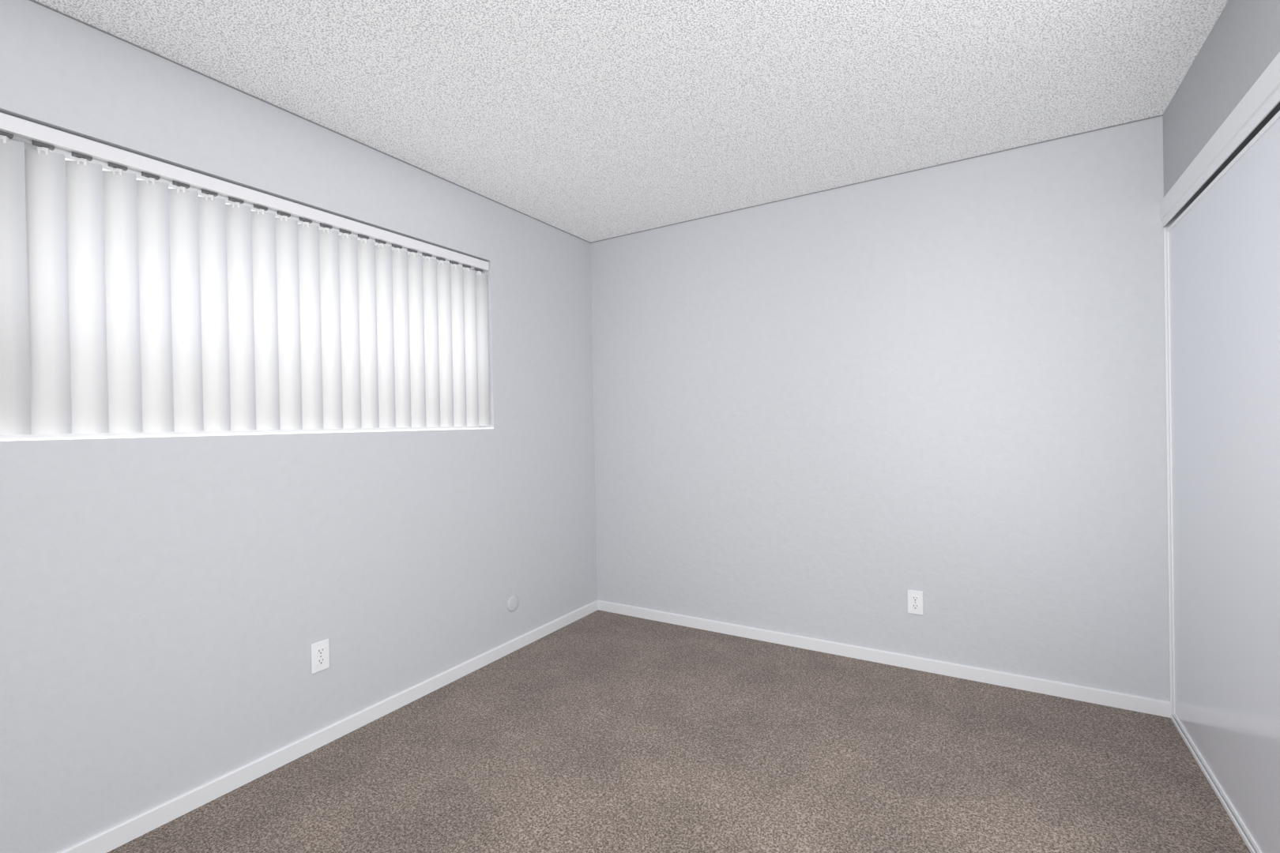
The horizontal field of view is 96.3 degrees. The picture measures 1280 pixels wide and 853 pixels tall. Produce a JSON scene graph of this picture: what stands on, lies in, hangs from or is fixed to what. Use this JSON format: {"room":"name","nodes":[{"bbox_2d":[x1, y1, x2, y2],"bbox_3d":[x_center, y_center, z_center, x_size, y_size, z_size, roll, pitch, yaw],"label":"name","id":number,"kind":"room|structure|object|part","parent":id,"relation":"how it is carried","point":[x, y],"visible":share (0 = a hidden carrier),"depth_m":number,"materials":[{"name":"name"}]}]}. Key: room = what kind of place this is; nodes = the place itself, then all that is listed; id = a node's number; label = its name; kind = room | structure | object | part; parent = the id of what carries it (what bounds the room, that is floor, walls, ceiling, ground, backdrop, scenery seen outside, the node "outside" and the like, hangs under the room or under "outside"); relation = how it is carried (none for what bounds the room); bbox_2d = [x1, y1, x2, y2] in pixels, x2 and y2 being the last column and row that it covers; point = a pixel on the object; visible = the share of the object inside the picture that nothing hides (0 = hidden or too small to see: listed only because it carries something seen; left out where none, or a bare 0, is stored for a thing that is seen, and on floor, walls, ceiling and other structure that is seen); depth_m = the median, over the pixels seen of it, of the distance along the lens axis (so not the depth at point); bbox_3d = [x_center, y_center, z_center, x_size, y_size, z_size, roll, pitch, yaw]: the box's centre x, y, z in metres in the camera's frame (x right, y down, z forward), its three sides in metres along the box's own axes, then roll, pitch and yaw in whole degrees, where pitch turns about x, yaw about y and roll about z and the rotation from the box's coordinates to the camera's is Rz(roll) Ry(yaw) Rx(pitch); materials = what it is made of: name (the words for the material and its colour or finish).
{"room":"empty bedroom","nodes":[
{"label":"empty bedroom","id":0,"kind":"room"},
{"bbox_2d":[0,0,597,852],"bbox_3d":[-1.593,0.035,1.849,0.150,2.440,4.695,-1,0,31],"label":"wall","id":1,"kind":"structure","parent":0,"point":[172,610],"depth_m":2.05,"materials":[{"name":"grey paint"}]},
{"bbox_2d":[0,138,479,439],"bbox_3d":[-1.525,-0.416,2.056,0.054,0.888,2.452,-1,0,31],"label":"window","id":2,"kind":"structure","parent":1,"relation":"in","point":[28,146],"depth_m":1.99,"materials":[{"name":"white"}]},
{"bbox_2d":[0,112,490,435],"bbox_3d":[-1.455,-0.419,2.013,0.059,0.869,2.444,-1,0,31],"label":"window blinds","id":3,"kind":"object","parent":2,"relation":"attached to","point":[133,303],"visible":1,"depth_m":1.97,"materials":[{"name":"white plastic"}]},
{"bbox_3d":[-0.815,-0.509,3.038,0.015,0.638,0.010,-1,0,31],"label":"chain cord","id":4,"kind":"part","parent":3,"relation":"part of","materials":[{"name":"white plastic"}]},
{"bbox_2d":[0,427,493,441],"bbox_3d":[-1.460,0.028,2.024,0.104,0.006,2.450,-1,0,31],"label":"window sill","id":5,"kind":"structure","parent":1,"relation":"attached to","point":[114,437],"depth_m":1.93,"materials":[{"name":"white"}]},
{"bbox_2d":[310,639,329,673],"bbox_3d":[-1.249,0.898,2.239,0.009,0.115,0.070,-1,0,31],"label":"electrical outlet","id":6,"kind":"object","parent":1,"relation":"attached to","point":[320,655],"visible":1,"depth_m":2.23,"materials":[{"name":"white plastic"}]},
{"bbox_2d":[56,599,598,852],"bbox_3d":[-1.462,1.222,1.879,0.013,0.062,4.545,-1,0,31],"label":"baseboard","id":7,"kind":"structure","parent":1,"relation":"attached to","point":[122,833],"depth_m":2.13,"materials":[{"name":"white wood"}]},
{"bbox_2d":[507,595,518,611],"bbox_3d":[-0.695,0.972,3.143,0.009,0.086,0.086,-1,0,31],"label":"electrical outlet cover","id":8,"kind":"object","parent":1,"relation":"attached to","point":[513,604],"visible":1,"depth_m":3.14,"materials":[{"name":"grey paint"}]},
{"bbox_2d":[29,0,1228,243],"bbox_3d":[-0.030,-1.260,0.959,3.781,0.100,4.845,-1,0,31],"label":"ceiling","id":9,"kind":"structure","parent":0,"point":[591,120],"depth_m":2.02,"materials":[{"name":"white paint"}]},
{"bbox_2d":[106,609,1250,852],"bbox_3d":[0.019,1.270,0.975,3.781,0.080,4.845,-1,0,31],"label":"floor","id":10,"kind":"structure","parent":0,"point":[600,732],"depth_m":2.03,"materials":[{"name":"brown carpet"}]},
{"bbox_2d":[1170,715,1257,852],"bbox_3d":[1.541,1.193,1.251,0.079,0.012,2.464,-1,0,31],"label":"floor track","id":11,"kind":"object","parent":10,"relation":"on","point":[1248,842],"visible":0.31,"depth_m":1.86,"materials":[{"name":"white metal"}]},
{"bbox_2d":[1166,110,1279,852],"bbox_3d":[1.821,0.197,1.768,0.028,1.959,1.254,-1,0,31],"label":"closet door","id":12,"kind":"structure","parent":11,"relation":"on","point":[1223,260],"depth_m":1.73,"materials":[{"name":"white"}]},
{"bbox_2d":[590,116,1192,701],"bbox_3d":[1.218,-0.026,2.970,3.781,2.440,0.150,-1,0,31],"label":"wall","id":13,"kind":"structure","parent":0,"point":[849,415],"depth_m":2.81,"materials":[{"name":"grey paint"}]},
{"bbox_2d":[598,600,1170,718],"bbox_3d":[0.939,1.168,3.067,2.847,0.062,0.013,-1,0,31],"label":"baseboard","id":14,"kind":"structure","parent":13,"relation":"attached to","point":[1148,705],"depth_m":2.80,"materials":[{"name":"white wood"}]},
{"bbox_2d":[907,590,923,615],"bbox_3d":[1.351,0.864,2.812,0.070,0.115,0.009,-1,0,31],"label":"electrical outlet","id":15,"kind":"object","parent":13,"relation":"attached to","point":[915,603],"visible":1,"depth_m":2.81,"materials":[{"name":"white plastic"}]},
{"bbox_2d":[1163,226,1174,717],"bbox_3d":[2.178,0.188,2.294,0.103,1.984,0.010,-1,0,31],"label":"trim","id":16,"kind":"structure","parent":13,"relation":"attached to","point":[1167,420],"depth_m":2.32,"materials":[{"name":"white wood"}]},
{"bbox_2d":[1163,0,1279,196],"bbox_3d":[1.512,-1.066,1.234,0.100,0.350,2.475,-1,0,31],"label":"wall","id":17,"kind":"structure","parent":0,"point":[1239,51],"depth_m":1.75,"materials":[{"name":"grey paint"}]},
{"bbox_2d":[1159,52,1279,228],"bbox_3d":[1.512,-0.838,1.238,0.112,0.105,2.474,-1,0,31],"label":"trim","id":18,"kind":"structure","parent":17,"relation":"attached to","point":[1255,111],"depth_m":1.69,"materials":[{"name":"white wood"}]}
]}

